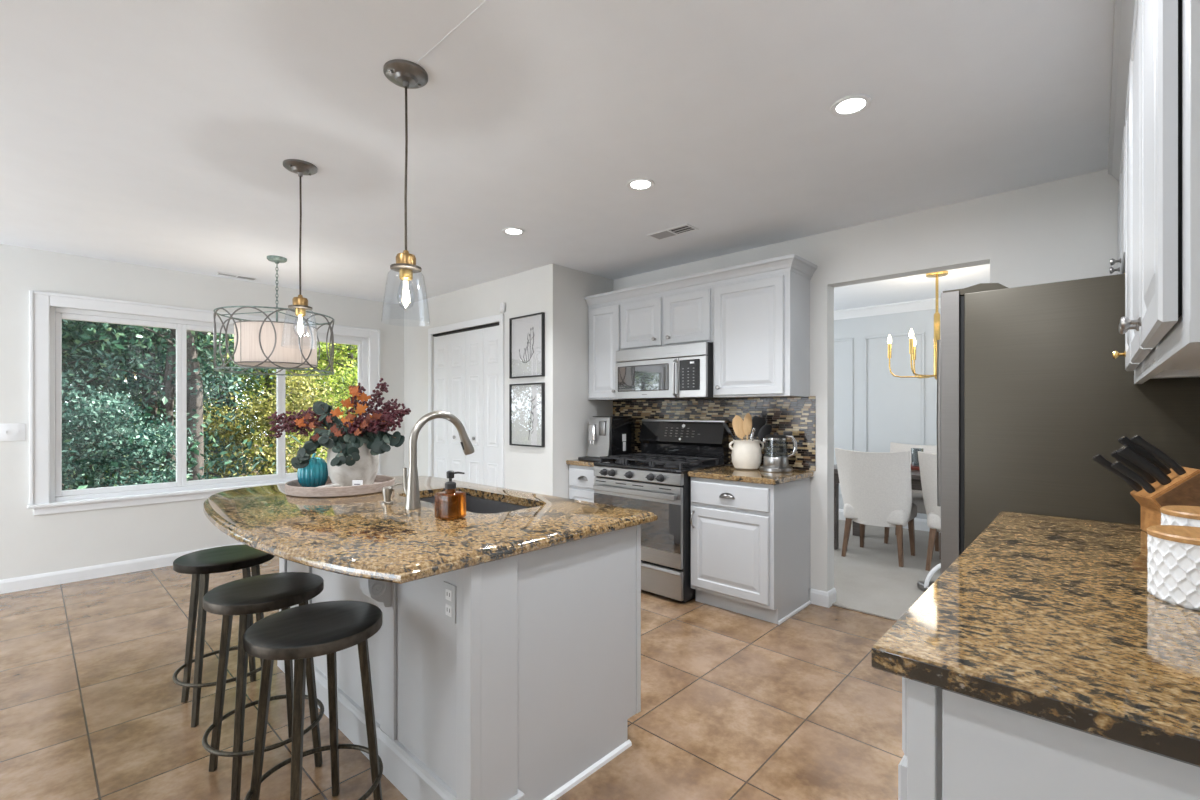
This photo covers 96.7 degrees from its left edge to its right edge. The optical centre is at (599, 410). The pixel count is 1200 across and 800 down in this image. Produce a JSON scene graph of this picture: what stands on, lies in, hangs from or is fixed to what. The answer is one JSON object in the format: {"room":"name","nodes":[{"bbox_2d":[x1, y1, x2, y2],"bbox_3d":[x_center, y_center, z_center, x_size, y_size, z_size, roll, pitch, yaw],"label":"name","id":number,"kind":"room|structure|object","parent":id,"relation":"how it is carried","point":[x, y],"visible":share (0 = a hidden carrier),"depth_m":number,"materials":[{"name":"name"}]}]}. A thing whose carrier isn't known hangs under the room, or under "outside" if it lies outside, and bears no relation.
{"room":"kitchen","nodes":[
{"label":"kitchen","id":0,"kind":"room"},
{"bbox_2d":[0,244,403,579],"bbox_3d":[-4.141,0.055,4.042,0.150,2.490,5.753,0,0,43],"label":"wall","id":1,"kind":"structure","parent":0,"point":[30,544],"depth_m":4.20,"materials":[{"name":"paint"}]},
{"bbox_2d":[0,423,24,440],"bbox_3d":[-4.223,0.152,3.832,0.016,0.125,0.125,0,0,43],"label":"light switch","id":2,"kind":"object","parent":1,"relation":"attached to","point":[15,431],"visible":1,"depth_m":3.83,"materials":[{"name":"white plastic"}]},
{"bbox_2d":[0,543,242,593],"bbox_3d":[-3.353,1.251,4.763,0.016,0.098,3.383,0,0,43],"label":"baseboard","id":3,"kind":"structure","parent":1,"relation":"attached to","point":[9,585],"depth_m":4.12,"materials":[{"name":"white paint"}]},
{"bbox_2d":[27,290,381,515],"bbox_3d":[-3.303,-0.057,4.862,0.155,1.647,2.617,0,0,43],"label":"window","id":4,"kind":"structure","parent":1,"relation":"in","point":[46,494],"depth_m":4.26,"materials":[{"name":"white paint"}]},
{"bbox_2d":[0,520,940,799],"bbox_3d":[-0.019,1.356,2.858,7.530,0.128,9.350,0,0,43],"label":"floor","id":5,"kind":"structure","parent":0,"point":[735,706],"depth_m":2.38,"materials":[{"name":"tile"}]},
{"bbox_2d":[172,544,274,726],"bbox_3d":[-1.672,0.970,2.385,0.376,0.660,0.376,0,0,-45],"label":"bar stool","id":6,"kind":"object","parent":5,"relation":"on","point":[202,563],"visible":0.67,"depth_m":2.32,"materials":[{"name":"metal"}]},
{"bbox_2d":[202,572,323,799],"bbox_3d":[-1.216,0.970,1.943,0.376,0.660,0.376,0,0,41],"label":"bar stool","id":7,"kind":"object","parent":5,"relation":"on","point":[244,597],"visible":0.94,"depth_m":1.92,"materials":[{"name":"metal"}]},
{"bbox_2d":[243,600,382,799],"bbox_3d":[-0.863,0.970,1.625,0.376,0.660,0.376,0,0,35],"label":"bar stool","id":8,"kind":"object","parent":5,"relation":"on","point":[299,633],"visible":1,"depth_m":1.59,"materials":[{"name":"metal"}]},
{"bbox_2d":[277,524,640,799],"bbox_3d":[-0.788,0.872,2.355,1.753,0.857,0.971,0,0,43],"label":"base cabinet","id":9,"kind":"object","parent":5,"relation":"on","point":[534,688],"visible":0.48,"depth_m":1.79,"materials":[{"name":"white paint"}]},
{"bbox_2d":[203,476,657,583],"bbox_3d":[-0.943,0.425,2.396,2.044,0.036,1.256,0,0,43],"label":"countertop","id":10,"kind":"structure","parent":9,"relation":"on","point":[360,536],"depth_m":1.88,"materials":[{"name":"stone"}]},
{"bbox_2d":[285,475,394,496],"bbox_3d":[-1.328,0.382,2.746,0.508,0.050,0.508,0,0,43],"label":"round tray","id":11,"kind":"object","parent":10,"relation":"on","point":[293,488],"visible":0.68,"depth_m":2.54,"materials":[{"name":"grey wood"}]},
{"bbox_2d":[297,453,327,486],"bbox_3d":[-1.473,0.304,2.737,0.144,0.181,0.142,0,0,43],"label":"pumpkin","id":12,"kind":"object","parent":11,"relation":"on","point":[315,474],"visible":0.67,"depth_m":2.69,"materials":[{"name":"teal ceramic"}]},
{"bbox_2d":[327,443,378,486],"bbox_3d":[-1.276,0.267,2.758,0.246,0.256,0.246,0,0,43],"label":"vase","id":13,"kind":"object","parent":11,"relation":"on","point":[365,469],"visible":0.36,"depth_m":2.67,"materials":[{"name":"ceramic"}]},
{"bbox_2d":[265,378,410,468],"bbox_3d":[-1.353,0.055,2.737,0.763,0.463,0.367,0,0,7],"label":"flower arrangement","id":14,"kind":"object","parent":13,"relation":"in","point":[345,435],"visible":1,"depth_m":2.66,"materials":[{"name":"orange plant"}]},
{"bbox_2d":[381,483,402,503],"bbox_3d":[-0.912,0.364,2.370,0.048,0.086,0.117,0,0,43],"label":"soap pump","id":15,"kind":"object","parent":10,"relation":"on","point":[387,490],"visible":0.94,"depth_m":2.33,"materials":[{"name":"silver metal"}]},
{"bbox_2d":[403,411,473,509],"bbox_3d":[-0.708,0.203,2.346,0.102,0.408,0.330,0,0,43],"label":"faucet","id":16,"kind":"object","parent":10,"relation":"on","point":[411,486],"visible":1,"depth_m":2.23,"materials":[{"name":"silver metal"}]},
{"bbox_2d":[435,470,465,519],"bbox_3d":[-0.569,0.317,2.028,0.088,0.179,0.088,0,0,33],"label":"soap bottle","id":17,"kind":"object","parent":10,"relation":"on","point":[450,504],"visible":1,"depth_m":2.00,"materials":[{"name":"orange glass"}]},
{"bbox_2d":[420,495,531,513],"bbox_3d":[-0.608,0.536,2.477,0.804,0.185,0.384,0,0,43],"label":"sink","id":18,"kind":"object","parent":10,"relation":"in","point":[473,504],"visible":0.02,"depth_m":2.69,"materials":[{"name":"metal"}]},
{"bbox_2d":[443,581,456,623],"bbox_3d":[-0.463,0.588,1.638,0.072,0.115,0.008,0,0,43],"label":"power outlet","id":19,"kind":"object","parent":9,"relation":"attached to","point":[449,590],"visible":1,"depth_m":1.63,"materials":[{"name":"white plastic"}]},
{"bbox_2d":[569,465,596,502],"bbox_3d":[0.051,0.872,4.491,0.367,0.857,0.604,0,0,43],"label":"base cabinet","id":20,"kind":"object","parent":5,"relation":"on","point":[581,478],"visible":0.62,"depth_m":4.30,"materials":[{"name":"white paint"}]},
{"bbox_2d":[566,459,616,466],"bbox_3d":[0.054,0.424,4.492,0.371,0.035,0.579,0,0,43],"label":"countertop","id":21,"kind":"structure","parent":20,"relation":"on","point":[577,462],"depth_m":4.30,"materials":[{"name":"stone"}]},
{"bbox_2d":[578,416,634,461],"bbox_3d":[0.061,0.225,4.472,0.254,0.364,0.440,0,0,43],"label":"coffee machine","id":22,"kind":"object","parent":21,"relation":"on","point":[607,435],"visible":0.89,"depth_m":4.39,"materials":[{"name":"metal"}]},
{"bbox_2d":[578,456,612,461],"bbox_3d":[-0.038,0.393,4.367,0.252,0.028,0.150,0,0,43],"label":"drip tray","id":23,"kind":"object","parent":22,"relation":"on","point":[586,458],"depth_m":4.33,"materials":[{"name":"black plastic"}]},
{"bbox_2d":[593,419,728,602],"bbox_3d":[0.449,0.684,4.043,0.814,1.232,0.693,0,0,43],"label":"gas range","id":24,"kind":"object","parent":5,"relation":"on","point":[656,480],"visible":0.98,"depth_m":3.78,"materials":[{"name":"silver metal"}]},
{"bbox_2d":[594,459,724,473],"bbox_3d":[0.439,0.406,4.033,0.814,0.027,0.567,0,0,43],"label":"cooktop","id":25,"kind":"object","parent":24,"relation":"in","point":[640,467],"depth_m":3.85,"materials":[{"name":"black metal"}]},
{"bbox_2d":[690,477,810,624],"bbox_3d":[1.004,0.872,3.591,0.600,0.857,0.616,0,0,43],"label":"base cabinet","id":26,"kind":"object","parent":5,"relation":"on","point":[750,542],"visible":0.95,"depth_m":3.38,"materials":[{"name":"white paint"}]},
{"bbox_2d":[688,465,813,484],"bbox_3d":[1.015,0.424,3.594,0.620,0.035,0.579,0,0,43],"label":"countertop","id":27,"kind":"structure","parent":26,"relation":"on","point":[730,473],"depth_m":3.44,"materials":[{"name":"stone"}]},
{"bbox_2d":[729,439,763,469],"bbox_3d":[1.029,0.305,3.746,0.207,0.205,0.207,0,0,43],"label":"utensil crock","id":28,"kind":"object","parent":27,"relation":"on","point":[746,454],"visible":0.99,"depth_m":3.67,"materials":[{"name":"white ceramic"}]},
{"bbox_2d":[732,415,744,439],"bbox_3d":[0.995,0.208,3.761,0.119,0.357,0.023,0,0,15],"label":"wooden spoon","id":29,"kind":"object","parent":28,"relation":"in","point":[737,422],"visible":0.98,"depth_m":3.76,"materials":[{"name":"brown wood"}]},
{"bbox_2d":[743,413,751,439],"bbox_3d":[1.038,0.199,3.746,0.064,0.373,0.015,0,0,0],"label":"wooden spoon","id":30,"kind":"object","parent":28,"relation":"in","point":[747,422],"visible":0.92,"depth_m":3.75,"materials":[{"name":"brown wood"}]},
{"bbox_2d":[750,415,765,438],"bbox_3d":[1.085,0.209,3.761,0.178,0.356,0.022,0,0,-10],"label":"turner","id":31,"kind":"object","parent":28,"relation":"in","point":[757,422],"visible":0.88,"depth_m":3.77,"materials":[{"name":"black plastic"}]},
{"bbox_2d":[759,431,797,472],"bbox_3d":[1.196,0.272,3.624,0.215,0.270,0.215,0,0,-33],"label":"electric kettle","id":32,"kind":"object","parent":27,"relation":"on","point":[777,464],"visible":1,"depth_m":3.57,"materials":[{"name":"metal"}]},
{"bbox_2d":[832,603,898,620],"bbox_3d":[1.874,1.294,3.289,0.879,0.012,0.035,0,0,43],"label":"trim","id":33,"kind":"structure","parent":5,"relation":"on","point":[833,604],"depth_m":3.43,"materials":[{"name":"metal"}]},
{"bbox_2d":[835,448,916,566],"bbox_3d":[2.471,0.811,4.732,0.584,0.962,0.590,0,0,43],"label":"dining chair","id":34,"kind":"object","parent":5,"relation":"on","point":[876,487],"visible":1,"depth_m":4.54,"materials":[{"name":"fabric"}]},
{"bbox_2d":[834,464,921,549],"bbox_3d":[3.067,0.913,4.689,1.920,0.757,0.900,0,0,43],"label":"dining table","id":35,"kind":"object","parent":5,"relation":"on","point":[915,474],"visible":0.12,"depth_m":4.97,"materials":[{"name":"brown wood"}]},
{"bbox_2d":[884,442,938,551],"bbox_3d":[3.129,0.811,5.254,0.584,0.962,0.590,0,0,43],"label":"dining chair","id":36,"kind":"object","parent":5,"relation":"on","point":[917,495],"visible":0.11,"depth_m":5.39,"materials":[{"name":"fabric"}]},
{"bbox_2d":[918,451,940,570],"bbox_3d":[2.963,0.811,4.314,0.584,0.962,0.590,0,0,43],"label":"dining chair","id":37,"kind":"object","parent":5,"relation":"on","point":[927,461],"visible":0.25,"depth_m":4.31,"materials":[{"name":"fabric"}]},
{"bbox_2d":[898,677,1199,799],"bbox_3d":[1.317,0.874,1.320,0.713,0.852,1.670,0,0,43],"label":"base cabinet","id":38,"kind":"object","parent":5,"relation":"on","point":[955,746],"visible":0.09,"depth_m":0.82,"materials":[{"name":"white paint"}]},
{"bbox_2d":[872,511,1199,767],"bbox_3d":[1.311,0.427,1.308,0.706,0.041,1.701,0,0,43],"label":"countertop","id":39,"kind":"structure","parent":38,"relation":"on","point":[1056,620],"depth_m":0.97,"materials":[{"name":"stone"}]},
{"bbox_2d":[1130,467,1199,531],"bbox_3d":[1.914,0.295,1.729,0.248,0.223,0.134,0,0,23],"label":"knife block","id":40,"kind":"object","parent":39,"relation":"on","point":[1183,490],"visible":0.58,"depth_m":1.71,"materials":[{"name":"brown wood"}]},
{"bbox_2d":[1093,454,1142,491],"bbox_3d":[1.777,0.215,1.829,0.138,0.133,0.017,0,0,23],"label":"kitchen knife","id":41,"kind":"object","parent":40,"relation":"in","point":[1098,458],"visible":0.88,"depth_m":1.83,"materials":[{"name":"black plastic"}]},
{"bbox_2d":[1111,461,1155,492],"bbox_3d":[1.765,0.221,1.762,0.117,0.112,0.017,0,0,23],"label":"kitchen knife","id":42,"kind":"object","parent":40,"relation":"in","point":[1117,465],"visible":0.97,"depth_m":1.76,"materials":[{"name":"black plastic"}]},
{"bbox_2d":[1111,450,1156,483],"bbox_3d":[1.816,0.192,1.812,0.124,0.119,0.017,0,0,23],"label":"kitchen knife","id":43,"kind":"object","parent":40,"relation":"in","point":[1148,477],"visible":0.78,"depth_m":1.81,"materials":[{"name":"black plastic"}]},
{"bbox_2d":[1117,446,1170,484],"bbox_3d":[1.790,0.181,1.753,0.138,0.132,0.023,0,0,23],"label":"kitchen knife","id":44,"kind":"object","parent":40,"relation":"in","point":[1126,452],"visible":0.97,"depth_m":1.75,"materials":[{"name":"black plastic"}]},
{"bbox_2d":[1118,436,1170,474],"bbox_3d":[1.842,0.153,1.801,0.142,0.137,0.017,0,0,23],"label":"kitchen knife","id":45,"kind":"object","parent":40,"relation":"in","point":[1123,440],"visible":0.86,"depth_m":1.80,"materials":[{"name":"black plastic"}]},
{"bbox_2d":[1131,435,1185,474],"bbox_3d":[1.825,0.146,1.741,0.142,0.137,0.017,0,0,23],"label":"kitchen knife","id":46,"kind":"object","parent":40,"relation":"in","point":[1138,440],"visible":0.95,"depth_m":1.74,"materials":[{"name":"black plastic"}]},
{"bbox_2d":[1147,525,1199,610],"bbox_3d":[1.284,0.333,1.133,0.172,0.148,0.172,0,0,43],"label":"canister","id":47,"kind":"object","parent":39,"relation":"on","point":[1173,564],"visible":1,"depth_m":1.12,"materials":[{"name":"white ceramic"}]},
{"bbox_2d":[1160,505,1199,526],"bbox_3d":[1.522,0.328,1.329,0.174,0.158,0.174,0,0,43],"label":"canister","id":48,"kind":"object","parent":39,"relation":"on","point":[1178,515],"visible":0.26,"depth_m":1.33,"materials":[{"name":"white ceramic"}]},
{"bbox_2d":[937,274,1199,574],"bbox_3d":[2.079,0.383,2.375,0.983,1.834,0.900,0,0,43],"label":"refrigerator","id":49,"kind":"object","parent":5,"relation":"on","point":[1031,387],"visible":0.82,"depth_m":2.09,"materials":[{"name":"metal"}]},
{"bbox_2d":[404,264,563,497],"bbox_3d":[-1.252,0.055,5.197,2.495,2.490,0.120,0,0,43],"label":"wall","id":50,"kind":"structure","parent":0,"point":[540,470],"depth_m":4.68,"materials":[{"name":"paint"}]},
{"bbox_2d":[433,322,498,486],"bbox_3d":[-1.308,0.238,5.199,1.200,2.083,0.073,0,0,43],"label":"door","id":51,"kind":"structure","parent":50,"relation":"in","point":[466,360],"depth_m":5.14,"materials":[{"name":"white paint"}]},
{"bbox_2d":[428,314,503,487],"bbox_3d":[-1.330,0.217,5.176,1.300,2.165,0.018,0,0,43],"label":"trim","id":52,"kind":"structure","parent":50,"relation":"attached to","point":[499,318],"depth_m":4.87,"materials":[{"name":"white paint"}]},
{"bbox_2d":[509,382,544,446],"bbox_3d":[-0.620,0.032,4.505,0.439,0.530,0.027,0,0,43],"label":"framed print","id":53,"kind":"object","parent":50,"relation":"attached to","point":[526,400],"visible":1,"depth_m":4.50,"materials":[{"name":"white paper"}]},
{"bbox_2d":[509,312,544,378],"bbox_3d":[-0.620,-0.544,4.505,0.439,0.523,0.027,0,0,43],"label":"framed print","id":54,"kind":"object","parent":50,"relation":"attached to","point":[527,332],"visible":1,"depth_m":4.50,"materials":[{"name":"white paper"}]},
{"bbox_2d":[0,0,1113,310],"bbox_3d":[-0.122,-1.265,2.851,7.670,0.150,9.500,0,0,43],"label":"ceiling","id":55,"kind":"structure","parent":0,"point":[151,133],"depth_m":2.24,"materials":[{"name":"paint"}]},
{"bbox_2d":[213,255,333,375],"bbox_3d":[-2.512,-0.745,4.147,0.800,0.890,0.800,0,0,-24],"label":"drum chandelier","id":56,"kind":"object","parent":55,"relation":"hanging from","point":[257,344],"visible":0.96,"depth_m":3.94,"materials":[{"name":"metal"}]},
{"bbox_2d":[238,362,313,366],"bbox_3d":[-2.512,-0.365,4.147,0.536,0.006,0.536,0,0,43],"label":"diffuser","id":57,"kind":"object","parent":56,"relation":"attached to","point":[266,364],"depth_m":4.15,"materials":[{"name":"white fabric"}]},
{"bbox_2d":[281,159,318,342],"bbox_3d":[-1.456,-0.750,2.592,0.162,0.880,0.162,0,0,23],"label":"pendant light","id":58,"kind":"object","parent":55,"relation":"hanging from","point":[300,167],"visible":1,"depth_m":2.58,"materials":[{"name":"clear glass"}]},
{"bbox_2d":[292,295,307,305],"bbox_3d":[-1.456,-0.534,2.592,0.068,0.060,0.068,0,0,23],"label":"socket","id":59,"kind":"object","parent":58,"relation":"attached to","point":[300,300],"depth_m":2.56,"materials":[{"name":"gold metal"}]},
{"bbox_2d":[381,59,429,320],"bbox_3d":[-0.683,-0.750,1.878,0.162,0.880,0.162,0,0,43],"label":"pendant light","id":60,"kind":"object","parent":55,"relation":"hanging from","point":[406,74],"visible":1,"depth_m":1.86,"materials":[{"name":"brown metal"}]},
{"bbox_2d":[396,250,415,264],"bbox_3d":[-0.683,-0.534,1.878,0.068,0.060,0.068,0,0,43],"label":"socket","id":61,"kind":"object","parent":60,"relation":"attached to","point":[404,258],"depth_m":1.85,"materials":[{"name":"gold metal"}]},
{"bbox_2d":[399,268,412,280],"bbox_3d":[-0.683,-0.482,1.878,0.045,0.040,0.045,0,0,43],"label":"socket","id":62,"kind":"object","parent":60,"relation":"attached to","point":[405,274],"depth_m":1.86,"materials":[{"name":"gold metal"}]},
{"bbox_2d":[417,0,488,63],"bbox_3d":[-0.076,-1.190,1.311,1.500,0.004,0.006,0,0,43],"label":"trim","id":63,"kind":"structure","parent":55,"relation":"attached to","point":[485,1],"depth_m":1.66,"materials":[{"name":"paint"}]},
{"bbox_2d":[627,178,654,190],"bbox_3d":[0.213,-1.187,2.793,0.148,0.009,0.148,0,0,43],"label":"recessed light","id":64,"kind":"object","parent":55,"relation":"in","point":[637,184],"visible":1,"depth_m":2.79,"materials":[{"name":"white"}]},
{"bbox_2d":[647,223,698,239],"bbox_3d":[0.481,-1.186,3.540,0.320,0.007,0.140,0,0,43],"label":"ceiling vent","id":65,"kind":"object","parent":55,"relation":"in","point":[685,228],"visible":1,"depth_m":3.53,"materials":[{"name":"white metal"}]},
{"bbox_2d":[830,94,871,116],"bbox_3d":[0.974,-1.187,2.073,0.148,0.009,0.148,0,0,43],"label":"recessed light","id":66,"kind":"object","parent":55,"relation":"in","point":[850,105],"visible":1,"depth_m":2.07,"materials":[{"name":"white paint"}]},
{"bbox_2d":[887,271,947,379],"bbox_3d":[2.906,-0.730,4.599,0.741,0.920,0.714,0,0,43],"label":"brass chandelier","id":67,"kind":"object","parent":55,"relation":"hanging from","point":[912,342],"visible":0.56,"depth_m":4.59,"materials":[{"name":"gold metal"}]},
{"bbox_2d":[564,267,612,497],"bbox_3d":[-0.092,0.055,4.699,0.120,2.490,0.737,0,0,43],"label":"wall","id":68,"kind":"structure","parent":0,"point":[578,285],"depth_m":4.50,"materials":[{"name":"paint"}]},
{"bbox_2d":[613,169,1118,600],"bbox_3d":[1.539,0.055,3.592,3.775,2.490,0.130,0,0,43],"label":"wall","id":69,"kind":"structure","parent":0,"point":[1065,229],"depth_m":3.33,"materials":[{"name":"paint"}]},
{"bbox_2d":[588,302,621,399],"bbox_3d":[0.127,-0.505,4.565,0.376,0.819,0.371,0,0,43],"label":"upper cabinet","id":70,"kind":"object","parent":69,"relation":"attached to","point":[604,321],"visible":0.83,"depth_m":4.45,"materials":[{"name":"white paint"}]},
{"bbox_2d":[621,285,712,349],"bbox_3d":[0.576,-0.701,4.146,0.848,0.428,0.371,0,0,43],"label":"upper cabinet","id":71,"kind":"object","parent":69,"relation":"attached to","point":[684,316],"visible":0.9,"depth_m":4.00,"materials":[{"name":"white paint"}]},
{"bbox_2d":[615,342,734,399],"bbox_3d":[0.552,-0.286,4.112,0.837,0.389,0.452,0,0,43],"label":"microwave","id":72,"kind":"object","parent":71,"relation":"attached to","point":[681,371],"visible":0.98,"depth_m":3.92,"materials":[{"name":"silver metal"}]},
{"bbox_2d":[584,254,817,307],"bbox_3d":[0.665,-0.933,4.073,1.833,0.086,0.376,0,0,43],"label":"crown molding","id":73,"kind":"structure","parent":71,"relation":"attached to","point":[795,263],"depth_m":3.74,"materials":[{"name":"white paint"}]},
{"bbox_2d":[713,271,809,397],"bbox_3d":[1.091,-0.505,3.665,0.557,0.819,0.371,0,0,43],"label":"upper cabinet","id":74,"kind":"object","parent":69,"relation":"attached to","point":[761,324],"visible":1,"depth_m":3.53,"materials":[{"name":"white paint"}]},
{"bbox_2d":[811,588,835,607],"bbox_3d":[1.513,1.251,3.611,0.121,0.098,0.136,0,0,43],"label":"baseboard","id":75,"kind":"structure","parent":69,"relation":"attached to","point":[818,597],"depth_m":3.56,"materials":[{"name":"white paint"}]},
{"bbox_2d":[834,308,940,518],"bbox_3d":[3.844,0.055,5.543,5.550,2.490,0.150,0,0,43],"label":"wall","id":76,"kind":"structure","parent":0,"point":[894,404],"depth_m":6.03,"materials":[{"name":"paint"}]},
{"bbox_2d":[834,338,852,494],"bbox_3d":[2.673,0.072,6.524,0.800,1.855,0.015,0,0,43],"label":"trim","id":77,"kind":"structure","parent":76,"relation":"attached to","point":[848,339],"depth_m":6.25,"materials":[{"name":"paint"}]},
{"bbox_2d":[834,297,940,319],"bbox_3d":[3.746,-1.140,5.475,5.200,0.100,0.085,0,0,43],"label":"trim","id":78,"kind":"structure","parent":76,"relation":"attached to","point":[925,304],"depth_m":5.96,"materials":[{"name":"white paint"}]},
{"bbox_2d":[839,509,939,532],"bbox_3d":[3.769,1.234,5.499,5.200,0.132,0.018,0,0,43],"label":"baseboard","id":79,"kind":"structure","parent":76,"relation":"attached to","point":[919,524],"depth_m":5.79,"materials":[{"name":"white paint"}]},
{"bbox_2d":[864,332,923,451],"bbox_3d":[3.278,0.072,5.959,0.605,1.855,0.015,0,0,43],"label":"trim","id":80,"kind":"structure","parent":76,"relation":"attached to","point":[915,333],"depth_m":6.14,"materials":[{"name":"paint"}]},
{"bbox_2d":[917,563,940,591],"bbox_3d":[2.488,1.173,3.784,0.372,0.239,0.212,0,0,0],"label":"handle","id":81,"kind":"object","parent":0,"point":[922,585],"depth_m":3.78,"materials":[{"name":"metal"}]},
{"bbox_3d":[0.706,0.055,0.038,0.140,2.490,6.220,0,0,43],"label":"wall","id":82,"kind":"structure","parent":0,"visible":0},
{"bbox_2d":[1109,126,1124,273],"bbox_3d":[2.320,-0.825,2.151,0.383,0.550,0.908,0,0,43],"label":"upper cabinet","id":83,"kind":"object","parent":82,"relation":"attached to","point":[1120,261],"visible":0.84,"depth_m":2.16,"materials":[{"name":"white paint"}]},
{"bbox_2d":[1112,63,1199,383],"bbox_3d":[1.835,-0.598,1.633,0.383,1.004,0.508,0,0,43],"label":"upper cabinet","id":84,"kind":"object","parent":82,"relation":"attached to","point":[1137,368],"visible":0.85,"depth_m":1.69,"materials":[{"name":"white paint"}]},
{"bbox_2d":[1119,0,1199,377],"bbox_3d":[1.292,-0.598,1.051,0.383,1.004,1.080,0,0,43],"label":"upper cabinet","id":85,"kind":"object","parent":82,"relation":"attached to","point":[1163,324],"visible":1,"depth_m":0.83,"materials":[{"name":"white paint"}]},
{"bbox_2d":[1108,0,1134,181],"bbox_3d":[1.760,-1.145,1.551,0.386,0.087,2.570,0,0,43],"label":"crown molding","id":86,"kind":"structure","parent":85,"relation":"attached to","point":[1123,9],"depth_m":1.83,"materials":[{"name":"white paint"}]},
{"label":"outside","id":87,"kind":"structure","parent":0,"visible":0},
{"bbox_2d":[62,439,326,488],"bbox_3d":[-16.774,1.950,15.670,34.090,0.200,52.000,0,0,43],"label":"ground","id":88,"kind":"structure","parent":87,"point":[256,472],"depth_m":16.87,"materials":[{"name":"green plant"}]},
{"bbox_2d":[62,362,147,489],"bbox_3d":[-6.061,0.676,6.080,2.305,2.481,1.855,0,0,32],"label":"leafy shrub","id":89,"kind":"object","parent":88,"relation":"on","point":[66,417],"visible":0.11,"depth_m":6.11,"materials":[{"name":"green plant"}]},
{"bbox_2d":[62,385,210,489],"bbox_3d":[-5.476,0.813,6.255,1.643,2.197,2.042,0,0,8],"label":"leafy shrub","id":90,"kind":"object","parent":88,"relation":"on","point":[125,432],"visible":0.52,"depth_m":6.01,"materials":[{"name":"green plant"}]},
{"bbox_2d":[62,322,224,487],"bbox_3d":[-9.642,-2.180,8.379,5.854,8.102,4.813,0,0,-9],"label":"tree","id":91,"kind":"object","parent":88,"relation":"on","point":[130,483],"visible":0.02,"depth_m":8.91,"materials":[{"name":"green plant"}]},
{"bbox_2d":[64,324,256,482],"bbox_3d":[-7.788,-2.464,10.424,5.116,8.680,5.237,0,0,5],"label":"tree","id":92,"kind":"object","parent":88,"relation":"on","point":[220,386],"visible":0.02,"depth_m":10.09,"materials":[{"name":"green plant"}]},
{"bbox_2d":[62,319,259,481],"bbox_3d":[-5.821,-0.971,7.030,2.433,5.688,2.238,0,0,31],"label":"tree","id":93,"kind":"object","parent":88,"relation":"on","point":[168,386],"visible":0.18,"depth_m":7.06,"materials":[{"name":"green plant"}]},
{"bbox_2d":[62,319,259,489],"bbox_3d":[-8.572,-2.364,9.386,5.032,8.471,6.120,0,0,27],"label":"tree","id":94,"kind":"object","parent":88,"relation":"on","point":[81,477],"visible":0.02,"depth_m":8.91,"materials":[{"name":"green plant"}]},
{"bbox_2d":[62,320,275,488],"bbox_3d":[-6.899,-1.812,6.665,5.322,7.366,4.376,0,0,29],"label":"tree","id":95,"kind":"object","parent":88,"relation":"on","point":[87,334],"visible":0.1,"depth_m":6.89,"materials":[{"name":"green plant"}]},
{"bbox_2d":[62,323,299,489],"bbox_3d":[-6.577,-1.896,7.678,4.527,7.543,3.576,0,0,-30],"label":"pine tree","id":96,"kind":"object","parent":88,"relation":"on","point":[150,402],"visible":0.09,"depth_m":7.58,"materials":[{"name":"green plant"}]},
{"bbox_2d":[80,321,309,480],"bbox_3d":[-5.546,-1.653,7.215,3.017,7.053,2.775,0,0,-35],"label":"tree","id":97,"kind":"object","parent":88,"relation":"on","point":[194,401],"visible":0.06,"depth_m":7.04,"materials":[{"name":"green plant"}]},
{"bbox_2d":[174,397,272,478],"bbox_3d":[-5.737,0.847,8.300,1.976,2.126,1.590,0,0,-31],"label":"leafy shrub","id":98,"kind":"object","parent":88,"relation":"on","point":[224,433],"visible":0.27,"depth_m":8.09,"materials":[{"name":"green plant"}]},
{"bbox_2d":[122,345,339,476],"bbox_3d":[-8.894,-3.100,13.071,7.184,9.944,5.907,0,0,6],"label":"tree","id":99,"kind":"object","parent":88,"relation":"on","point":[228,402],"visible":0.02,"depth_m":12.93,"materials":[{"name":"green plant"}]},
{"bbox_2d":[130,347,346,475],"bbox_3d":[-7.709,-2.180,12.611,5.854,8.102,4.813,0,0,-17],"label":"tree","id":100,"kind":"object","parent":88,"relation":"on","point":[247,375],"visible":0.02,"depth_m":12.38,"materials":[{"name":"green plant"}]},
{"bbox_2d":[198,338,357,473],"bbox_3d":[-5.558,-2.070,9.800,4.651,7.891,4.761,0,0,14],"label":"tree","id":101,"kind":"object","parent":88,"relation":"on","point":[321,367],"visible":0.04,"depth_m":10.20,"materials":[{"name":"green plant"}]},
{"bbox_2d":[216,368,350,477],"bbox_3d":[-4.750,0.591,8.140,1.988,2.658,2.470,0,0,0],"label":"leafy shrub","id":102,"kind":"object","parent":88,"relation":"on","point":[268,408],"visible":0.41,"depth_m":8.09,"materials":[{"name":"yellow plant"}]},
{"bbox_2d":[209,340,357,470],"bbox_3d":[-5.535,-2.267,11.485,4.999,8.286,4.883,0,0,7],"label":"tree","id":103,"kind":"object","parent":88,"relation":"on","point":[340,346],"visible":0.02,"depth_m":11.30,"materials":[{"name":"green plant"}]},
{"bbox_2d":[231,344,357,454],"bbox_3d":[-6.841,-2.364,13.988,6.120,8.471,5.032,0,0,-26],"label":"tree","id":104,"kind":"object","parent":88,"relation":"on","point":[336,344],"visible":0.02,"depth_m":12.76,"materials":[{"name":"green plant"}]},
{"bbox_2d":[286,358,357,463],"bbox_3d":[-4.538,0.506,9.236,2.634,2.835,2.120,0,0,35],"label":"leafy shrub","id":105,"kind":"object","parent":88,"relation":"on","point":[346,381],"visible":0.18,"depth_m":8.89,"materials":[{"name":"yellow plant"}]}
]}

